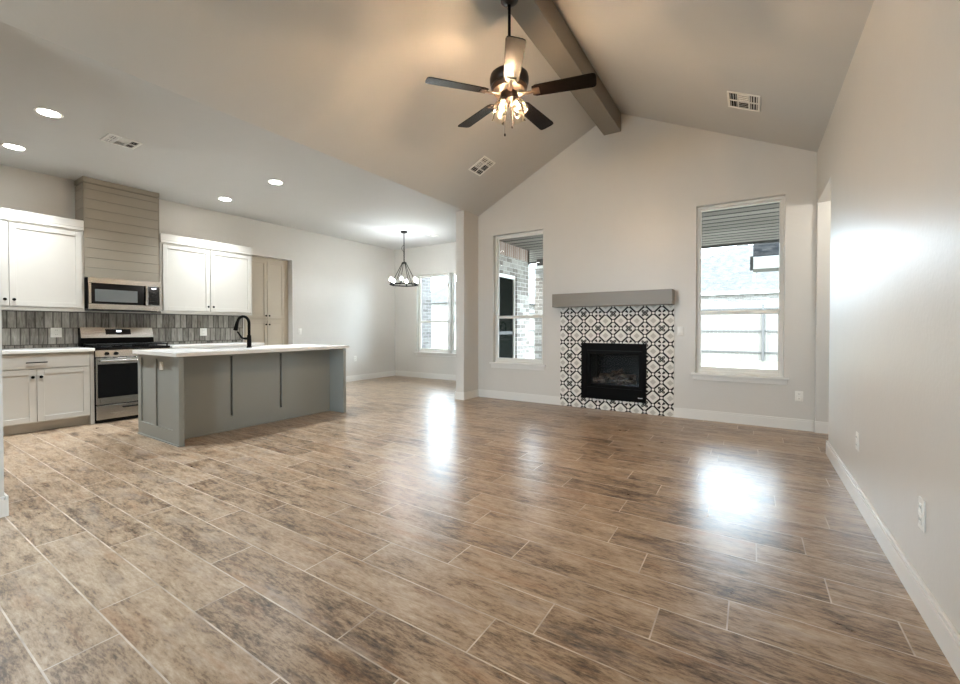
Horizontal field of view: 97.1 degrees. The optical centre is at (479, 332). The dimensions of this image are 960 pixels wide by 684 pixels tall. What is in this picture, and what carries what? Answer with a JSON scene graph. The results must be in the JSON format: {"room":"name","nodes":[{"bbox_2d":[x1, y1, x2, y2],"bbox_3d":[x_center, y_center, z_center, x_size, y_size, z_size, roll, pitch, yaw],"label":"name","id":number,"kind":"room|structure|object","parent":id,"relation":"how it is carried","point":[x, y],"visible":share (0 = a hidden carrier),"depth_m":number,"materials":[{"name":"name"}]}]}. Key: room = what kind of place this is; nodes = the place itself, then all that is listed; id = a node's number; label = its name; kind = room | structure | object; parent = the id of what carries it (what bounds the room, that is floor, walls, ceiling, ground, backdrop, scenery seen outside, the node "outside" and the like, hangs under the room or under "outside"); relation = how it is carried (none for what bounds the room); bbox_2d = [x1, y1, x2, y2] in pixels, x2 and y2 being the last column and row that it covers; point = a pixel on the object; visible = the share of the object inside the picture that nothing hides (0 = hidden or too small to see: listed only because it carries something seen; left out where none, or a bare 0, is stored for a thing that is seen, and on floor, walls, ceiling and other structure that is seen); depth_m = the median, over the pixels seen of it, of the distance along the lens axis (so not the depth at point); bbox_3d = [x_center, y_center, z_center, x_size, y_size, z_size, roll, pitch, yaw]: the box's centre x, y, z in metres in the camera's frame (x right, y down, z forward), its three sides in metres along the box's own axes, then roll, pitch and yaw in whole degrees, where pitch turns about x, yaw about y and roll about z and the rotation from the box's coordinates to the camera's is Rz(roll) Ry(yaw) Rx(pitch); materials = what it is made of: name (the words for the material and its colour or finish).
{"room":"living room","nodes":[
{"label":"living room","id":0,"kind":"room"},
{"bbox_2d":[0,244,3,496],"bbox_3d":[-3.656,-0.376,1.631,0.130,3.049,2.410,0,1,33],"label":"wall","id":1,"kind":"structure","parent":0,"point":[1,380],"depth_m":2.62,"materials":[{"name":"paint"}]},
{"bbox_2d":[0,492,8,517],"bbox_3d":[-3.652,1.086,1.656,0.162,0.125,2.426,0,1,33],"label":"baseboard","id":2,"kind":"structure","parent":1,"relation":"attached to","point":[4,500],"depth_m":2.62,"materials":[{"name":"paint"}]},
{"bbox_2d":[0,165,394,375],"bbox_3d":[-4.653,-0.438,6.402,0.140,3.049,9.651,0,1,33],"label":"wall","id":3,"kind":"structure","parent":0,"point":[343,294],"depth_m":8.37,"materials":[{"name":"paint"}]},
{"bbox_2d":[0,207,84,310],"bbox_3d":[-5.373,-0.823,4.799,0.369,1.122,1.264,0,1,33],"label":"upper cabinet","id":4,"kind":"object","parent":3,"relation":"attached to","point":[42,255],"visible":0.94,"depth_m":4.93,"materials":[{"name":"paint"}]},
{"bbox_2d":[74,176,159,281],"bbox_3d":[-4.835,-1.327,5.678,0.319,1.246,0.808,0,1,33],"label":"range hood","id":5,"kind":"object","parent":3,"relation":"attached to","point":[121,231],"visible":0.83,"depth_m":5.55,"materials":[{"name":"beige paint"}]},
{"bbox_2d":[84,277,161,311],"bbox_3d":[-4.777,-0.495,5.651,0.437,0.408,0.770,0,1,33],"label":"microwave","id":6,"kind":"object","parent":5,"relation":"attached to","point":[100,294],"visible":0.98,"depth_m":5.50,"materials":[{"name":"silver metal"}]},
{"bbox_2d":[1,310,242,348],"bbox_3d":[-5.093,-0.051,5.580,0.008,0.448,3.905,0,1,33],"label":"backsplash","id":7,"kind":"structure","parent":3,"relation":"attached to","point":[20,329],"depth_m":5.67,"materials":[{"name":"tile"}]},
{"bbox_2d":[51,328,61,336],"bbox_3d":[-5.277,-0.006,5.276,0.010,0.118,0.100,0,1,33],"label":"wall outlet","id":8,"kind":"object","parent":7,"relation":"attached to","point":[55,332],"visible":1,"depth_m":5.28,"materials":[{"name":"white plastic"}]},
{"bbox_2d":[200,328,206,335],"bbox_3d":[-4.369,-0.016,6.694,0.010,0.118,0.100,0,1,33],"label":"wall outlet","id":9,"kind":"object","parent":7,"relation":"attached to","point":[203,331],"visible":1,"depth_m":6.69,"materials":[{"name":"white plastic"}]},
{"bbox_2d":[151,233,251,314],"bbox_3d":[-4.248,-0.846,6.556,0.369,1.122,1.292,0,1,33],"label":"upper cabinet","id":10,"kind":"object","parent":3,"relation":"attached to","point":[198,276],"visible":0.97,"depth_m":6.41,"materials":[{"name":"paint"}]},
{"bbox_2d":[243,254,292,343],"bbox_3d":[-3.845,-0.156,7.666,0.142,2.452,0.935,0,1,33],"label":"trim","id":11,"kind":"structure","parent":3,"relation":"attached to","point":[290,261],"depth_m":8.03,"materials":[{"name":"paint"}]},
{"bbox_2d":[346,371,394,381],"bbox_3d":[-2.796,0.988,9.176,0.016,0.125,2.695,0,1,33],"label":"baseboard","id":12,"kind":"structure","parent":3,"relation":"attached to","point":[387,373],"depth_m":9.61,"materials":[{"name":"paint"}]},
{"bbox_2d":[395,242,455,374],"bbox_3d":[-0.616,-0.477,9.463,3.638,3.049,0.140,0,1,33],"label":"wall","id":13,"kind":"structure","parent":0,"point":[439,258],"depth_m":9.96,"materials":[{"name":"paint"}]},
{"bbox_2d":[395,370,455,380],"bbox_3d":[-0.679,0.985,9.430,3.308,0.125,0.016,0,1,33],"label":"baseboard","id":14,"kind":"structure","parent":13,"relation":"attached to","point":[397,373],"depth_m":9.78,"materials":[{"name":"paint"}]},
{"bbox_2d":[414,274,448,356],"bbox_3d":[-1.073,-0.406,9.727,1.005,1.870,0.180,0,1,33],"label":"window","id":15,"kind":"structure","parent":13,"relation":"in","point":[422,351],"depth_m":9.87,"materials":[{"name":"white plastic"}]},
{"bbox_2d":[448,273,449,352],"bbox_3d":[-0.668,-0.446,9.466,0.058,1.785,0.112,0,1,33],"label":"trim","id":16,"kind":"structure","parent":13,"relation":"attached to","point":[448,273],"depth_m":9.41,"materials":[{"name":"paint"}]},
{"bbox_2d":[448,273,455,356],"bbox_3d":[-0.261,-0.400,9.207,1.005,1.870,0.180,0,1,33],"label":"window","id":17,"kind":"structure","parent":13,"relation":"in","point":[453,354],"depth_m":9.47,"materials":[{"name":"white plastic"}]},
{"bbox_2d":[0,0,873,249],"bbox_3d":[-1.094,-2.406,4.102,10.300,1.646,9.660,0,1,33],"label":"ceiling","id":18,"kind":"structure","parent":0,"point":[331,101],"depth_m":3.96,"materials":[{"name":"paint"}]},
{"bbox_2d":[1,143,26,150],"bbox_3d":[-4.850,-1.934,4.409,0.188,0.004,0.188,0,1,33],"label":"recessed light","id":19,"kind":"object","parent":18,"relation":"in","point":[7,145],"visible":1,"depth_m":4.42,"materials":[{"name":"white plastic"}]},
{"bbox_2d":[33,107,63,118],"bbox_3d":[-3.777,-1.925,3.710,0.188,0.004,0.188,0,1,33],"label":"recessed light","id":20,"kind":"object","parent":18,"relation":"in","point":[43,111],"visible":1,"depth_m":3.71,"materials":[{"name":"white plastic"}]},
{"bbox_2d":[100,133,142,149],"bbox_3d":[-3.613,-1.929,4.272,0.250,0.011,0.270,0,1,33],"label":"ceiling vent","id":21,"kind":"object","parent":18,"relation":"in","point":[110,138],"visible":1,"depth_m":4.26,"materials":[{"name":"white plastic"}]},
{"bbox_2d":[218,197,231,200],"bbox_3d":[-3.732,-1.957,6.201,0.188,0.004,0.188,0,1,33],"label":"recessed light","id":22,"kind":"object","parent":18,"relation":"in","point":[219,198],"visible":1,"depth_m":6.21,"materials":[{"name":"white plastic"}]},
{"bbox_2d":[268,180,283,184],"bbox_3d":[-2.643,-1.948,5.480,0.188,0.004,0.188,0,1,33],"label":"recessed light","id":23,"kind":"object","parent":18,"relation":"in","point":[275,182],"visible":1,"depth_m":5.48,"materials":[{"name":"white plastic"}]},
{"bbox_2d":[389,231,417,286],"bbox_3d":[-1.487,-1.457,8.297,0.589,1.059,0.534,0,1,33],"label":"chandelier","id":24,"kind":"object","parent":18,"relation":"hanging from","point":[392,282],"visible":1,"depth_m":8.29,"materials":[{"name":"black metal"}]},
{"bbox_2d":[468,156,495,175],"bbox_3d":[0.031,-2.318,5.888,0.270,0.142,0.295,0,1,33],"label":"ceiling vent","id":25,"kind":"object","parent":18,"relation":"in","point":[480,167],"visible":1,"depth_m":5.88,"materials":[{"name":"white plastic"}]},
{"bbox_2d":[500,0,620,134],"bbox_3d":[-0.256,-2.909,2.639,0.238,0.312,7.833,0,1,33],"label":"beam","id":26,"kind":"structure","parent":18,"relation":"attached to","point":[542,22],"depth_m":4.28,"materials":[{"name":"beige paint"}]},
{"bbox_2d":[425,0,596,135],"bbox_3d":[0.275,-2.202,3.556,1.355,1.124,1.319,0,1,33],"label":"ceiling fan","id":27,"kind":"object","parent":26,"relation":"hanging from","point":[509,82],"visible":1,"depth_m":3.43,"materials":[{"name":"brown metal"}]},
{"bbox_2d":[727,91,760,111],"bbox_3d":[2.653,-2.329,4.262,0.283,0.140,0.350,0,1,33],"label":"ceiling vent","id":28,"kind":"object","parent":18,"relation":"in","point":[738,100],"visible":1,"depth_m":4.25,"materials":[{"name":"white plastic"}]},
{"bbox_2d":[456,210,477,391],"bbox_3d":[-0.201,-0.446,7.048,0.155,3.049,0.463,0,1,33],"label":"wall","id":29,"kind":"structure","parent":0,"point":[466,222],"depth_m":6.89,"materials":[{"name":"paint"}]},
{"bbox_2d":[455,389,478,399],"bbox_3d":[-0.213,1.016,7.048,0.187,0.125,0.449,0,1,33],"label":"baseboard","id":30,"kind":"structure","parent":29,"relation":"attached to","point":[474,393],"depth_m":6.89,"materials":[{"name":"paint"}]},
{"bbox_2d":[0,376,959,683],"bbox_3d":[-1.094,1.191,4.148,10.300,0.150,9.660,0,1,33],"label":"floor","id":31,"kind":"structure","parent":0,"point":[414,533],"depth_m":2.20,"materials":[{"name":"brown tile"}]},
{"bbox_2d":[2,351,94,435],"bbox_3d":[-5.162,0.665,4.878,0.638,0.884,0.952,0,1,33],"label":"base cabinet","id":32,"kind":"object","parent":31,"relation":"on","point":[42,391],"visible":0.99,"depth_m":4.79,"materials":[{"name":"paint"}]},
{"bbox_2d":[2,347,94,353],"bbox_3d":[-5.389,0.207,4.520,0.639,0.036,1.794,0,1,33],"label":"countertop","id":33,"kind":"structure","parent":32,"relation":"on","point":[55,349],"depth_m":4.79,"materials":[{"name":"white stone"}]},
{"bbox_2d":[78,328,169,423],"bbox_3d":[-4.663,0.512,5.593,0.706,1.170,0.783,0,1,33],"label":"range","id":34,"kind":"object","parent":31,"relation":"on","point":[115,367],"visible":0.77,"depth_m":5.34,"materials":[{"name":"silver metal"}]},
{"bbox_2d":[80,345,169,349],"bbox_3d":[-4.684,0.187,5.602,0.619,0.031,0.783,0,1,33],"label":"cooktop","id":35,"kind":"object","parent":34,"relation":"in","point":[97,347],"depth_m":5.45,"materials":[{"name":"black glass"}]},
{"bbox_2d":[170,345,259,348],"bbox_3d":[-4.119,0.644,6.506,0.638,0.884,1.280,0,1,33],"label":"base cabinet","id":36,"kind":"object","parent":31,"relation":"on","point":[251,345],"visible":0.02,"depth_m":6.40,"materials":[{"name":"paint"}]},
{"bbox_2d":[159,342,264,347],"bbox_3d":[-4.119,0.182,6.504,0.639,0.036,1.303,0,1,33],"label":"countertop","id":37,"kind":"structure","parent":36,"relation":"on","point":[194,345],"depth_m":6.25,"materials":[{"name":"white stone"}]},
{"bbox_2d":[138,348,345,446],"bbox_3d":[-2.810,0.660,5.249,1.005,0.884,2.035,0,1,33],"label":"kitchen island","id":38,"kind":"object","parent":31,"relation":"on","point":[192,396],"visible":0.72,"depth_m":4.83,"materials":[{"name":"paint"}]},
{"bbox_2d":[159,362,162,369],"bbox_3d":[-3.283,0.338,4.362,0.085,0.086,0.010,0,1,33],"label":"wall outlet","id":39,"kind":"object","parent":38,"relation":"attached to","point":[160,363],"visible":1,"depth_m":4.36,"materials":[{"name":"white plastic"}]},
{"bbox_2d":[132,344,349,356],"bbox_3d":[-2.799,0.198,5.241,1.055,0.036,2.097,0,1,33],"label":"island countertop","id":40,"kind":"structure","parent":38,"relation":"on","point":[180,352],"depth_m":4.78,"materials":[{"name":"white stone"}]},
{"bbox_2d":[233,315,251,347],"bbox_3d":[-2.957,-0.021,5.259,0.259,0.402,0.079,0,1,13],"label":"faucet","id":41,"kind":"object","parent":40,"relation":"on","point":[248,338],"visible":1,"depth_m":5.23,"materials":[{"name":"black metal"}]},
{"bbox_2d":[244,256,287,344],"bbox_3d":[-4.156,-0.149,7.862,0.719,2.434,0.890,0,1,33],"label":"pantry cabinet","id":42,"kind":"object","parent":31,"relation":"on","point":[269,317],"visible":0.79,"depth_m":7.73,"materials":[{"name":"paint"}]},
{"bbox_2d":[478,114,816,420],"bbox_3d":[2.407,-1.022,5.693,6.011,4.236,0.140,0,1,33],"label":"wall","id":43,"kind":"structure","parent":0,"point":[617,211],"depth_m":5.64,"materials":[{"name":"paint"}]},
{"bbox_2d":[489,230,545,370],"bbox_3d":[0.619,-0.516,6.815,0.995,2.185,0.180,0,1,33],"label":"window","id":44,"kind":"structure","parent":43,"relation":"in","point":[509,363],"depth_m":6.90,"materials":[{"name":"white plastic"}]},
{"bbox_2d":[552,289,674,307],"bbox_3d":[1.802,-0.470,5.886,1.630,0.192,0.200,0,1,33],"label":"mantel","id":45,"kind":"object","parent":43,"relation":"attached to","point":[660,296],"visible":1,"depth_m":5.74,"materials":[{"name":"beige paint"}]},
{"bbox_2d":[560,305,673,416],"bbox_3d":[1.874,0.359,5.959,1.566,1.468,0.015,0,1,33],"label":"tile surround","id":46,"kind":"object","parent":43,"relation":"attached to","point":[651,325],"visible":0.99,"depth_m":5.87,"materials":[{"name":"tile"}]},
{"bbox_2d":[581,343,646,402],"bbox_3d":[1.980,0.540,6.132,0.898,0.796,0.476,0,1,33],"label":"fireplace","id":47,"kind":"object","parent":46,"relation":"attached to","point":[609,371],"visible":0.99,"depth_m":6.05,"materials":[{"name":"black metal"}]},
{"bbox_2d":[499,202,779,261],"bbox_3d":[3.767,-1.708,6.694,8.100,0.138,3.027,0,1,33],"label":"roof porch","id":48,"kind":"structure","parent":43,"relation":"attached to","point":[759,222],"depth_m":6.64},
{"bbox_2d":[478,389,828,433],"bbox_3d":[2.380,1.035,5.618,5.756,0.125,0.061,0,1,33],"label":"baseboard","id":49,"kind":"structure","parent":43,"relation":"attached to","point":[737,418],"depth_m":5.23,"materials":[{"name":"paint"}]},
{"bbox_2d":[529,240,778,263],"bbox_3d":[4.583,-1.754,7.968,8.100,0.260,0.080,0,1,33],"label":"trim","id":50,"kind":"structure","parent":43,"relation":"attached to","point":[769,241],"depth_m":7.83,"materials":[{"name":"wood"}]},
{"bbox_2d":[677,326,682,335],"bbox_3d":[2.598,-0.026,5.494,0.070,0.118,0.011,0,1,33],"label":"light switch","id":51,"kind":"object","parent":43,"relation":"attached to","point":[679,328],"visible":1,"depth_m":5.49,"materials":[{"name":"white plastic"}]},
{"bbox_2d":[691,196,788,384],"bbox_3d":[3.161,-0.506,5.187,1.017,2.207,0.180,0,1,33],"label":"window","id":52,"kind":"structure","parent":43,"relation":"in","point":[744,375],"depth_m":5.15,"materials":[{"name":"white plastic"}]},
{"bbox_2d":[795,391,802,401],"bbox_3d":[3.642,0.722,4.836,0.075,0.118,0.010,0,1,33],"label":"wall outlet","id":53,"kind":"object","parent":43,"relation":"attached to","point":[798,394],"visible":1,"depth_m":4.83,"materials":[{"name":"white plastic"}]},
{"bbox_2d":[815,201,830,421],"bbox_3d":[4.020,-0.230,3.855,1.391,2.700,1.233,0,1,33],"label":"wall","id":54,"kind":"structure","parent":0,"point":[823,208],"depth_m":4.68,"materials":[{"name":"paint"}]},
{"bbox_2d":[817,0,959,634],"bbox_3d":[1.672,-0.411,1.354,0.140,3.126,7.973,0,1,33],"label":"wall","id":55,"kind":"structure","parent":0,"point":[888,153],"depth_m":2.02,"materials":[{"name":"paint"}]},
{"bbox_2d":[855,431,858,450],"bbox_3d":[2.520,0.723,2.831,0.010,0.118,0.075,0,1,33],"label":"wall outlet","id":56,"kind":"object","parent":55,"relation":"attached to","point":[857,433],"visible":1,"depth_m":2.81,"materials":[{"name":"white plastic"}]},
{"bbox_2d":[826,440,959,680],"bbox_3d":[1.432,1.094,1.013,0.156,0.125,6.826,0,1,33],"label":"baseboard","id":57,"kind":"structure","parent":55,"relation":"attached to","point":[945,634],"depth_m":1.88,"materials":[{"name":"paint"}]},
{"bbox_2d":[918,496,925,532],"bbox_3d":[1.835,0.752,1.762,0.010,0.130,0.070,0,1,33],"label":"wall outlet","id":58,"kind":"object","parent":55,"relation":"attached to","point":[921,502],"visible":1,"depth_m":1.75,"materials":[{"name":"white plastic"}]},
{"bbox_2d":[918,502,921,512],"bbox_3d":[1.833,0.726,1.763,0.005,0.034,0.034,0,1,33],"label":"socket","id":59,"kind":"object","parent":58,"relation":"attached to","point":[919,503],"depth_m":1.77,"materials":[{"name":"white plastic"}]},
{"bbox_2d":[918,515,921,524],"bbox_3d":[1.833,0.778,1.764,0.005,0.034,0.034,0,1,33],"label":"socket","id":60,"kind":"object","parent":58,"relation":"attached to","point":[919,516],"depth_m":1.77,"materials":[{"name":"white plastic"}]},
{"label":"outside","id":61,"kind":"structure","parent":0,"visible":0},
{"bbox_2d":[431,348,777,369],"bbox_3d":[12.944,1.137,20.227,60.000,0.140,72.000,0,1,33],"label":"ground","id":62,"kind":"structure","parent":61,"point":[706,362],"depth_m":15.67,"materials":[{"name":"white concrete"}]},
{"bbox_2d":[422,278,430,348],"bbox_3d":[-1.965,-0.345,11.141,1.470,3.060,0.350,0,1,33],"label":"wall pier","id":63,"kind":"structure","parent":62,"relation":"on","point":[426,282],"depth_m":10.73,"materials":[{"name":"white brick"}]},
{"bbox_2d":[431,281,534,347],"bbox_3d":[0.549,-1.196,30.511,7.200,4.260,9.000,0,1,33],"label":"house","id":64,"kind":"structure","parent":62,"relation":"on","point":[439,297],"depth_m":27.71,"materials":[{"name":"brick"}]},
{"bbox_2d":[499,241,528,358],"bbox_3d":[-0.969,-0.226,8.909,3.644,2.880,1.607,0,1,33],"label":"brick wall","id":65,"kind":"structure","parent":62,"relation":"on","point":[513,260],"depth_m":8.24,"materials":[{"name":"white brick"}]},
{"bbox_2d":[499,273,514,357],"bbox_3d":[0.463,-0.002,7.865,0.043,2.180,0.745,0,1,33],"label":"door","id":66,"kind":"structure","parent":65,"relation":"in","point":[506,282],"depth_m":7.94,"materials":[{"name":"black glass"}]},
{"bbox_2d":[529,304,778,361],"bbox_3d":[7.758,-0.034,18.789,15.800,2.240,0.150,0,1,33],"label":"wooden fence","id":67,"kind":"object","parent":62,"relation":"on","point":[748,332],"visible":0.2,"depth_m":17.13,"materials":[{"name":"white wood"}]},
{"bbox_2d":[701,245,778,351],"bbox_3d":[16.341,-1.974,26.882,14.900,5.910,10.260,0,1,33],"label":"house","id":68,"kind":"structure","parent":62,"relation":"on","point":[726,276],"depth_m":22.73,"materials":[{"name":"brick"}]},
{"bbox_2d":[750,242,778,281],"bbox_3d":[7.525,-0.832,8.245,3.830,4.110,3.180,0,1,33],"label":"eave","id":69,"kind":"object","parent":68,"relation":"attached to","point":[765,258],"visible":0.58,"depth_m":7.93},
{"bbox_3d":[2.442,1.161,8.001,12.500,0.130,3.717,0,1,33],"label":"patio","id":70,"kind":"object","parent":62,"relation":"on","visible":0},
{"bbox_2d":[532,259,542,358],"bbox_3d":[1.528,-0.302,9.670,0.520,2.752,0.460,0,1,33],"label":"porch column","id":71,"kind":"structure","parent":70,"relation":"on","point":[539,268],"depth_m":9.57,"materials":[{"name":"brick"}]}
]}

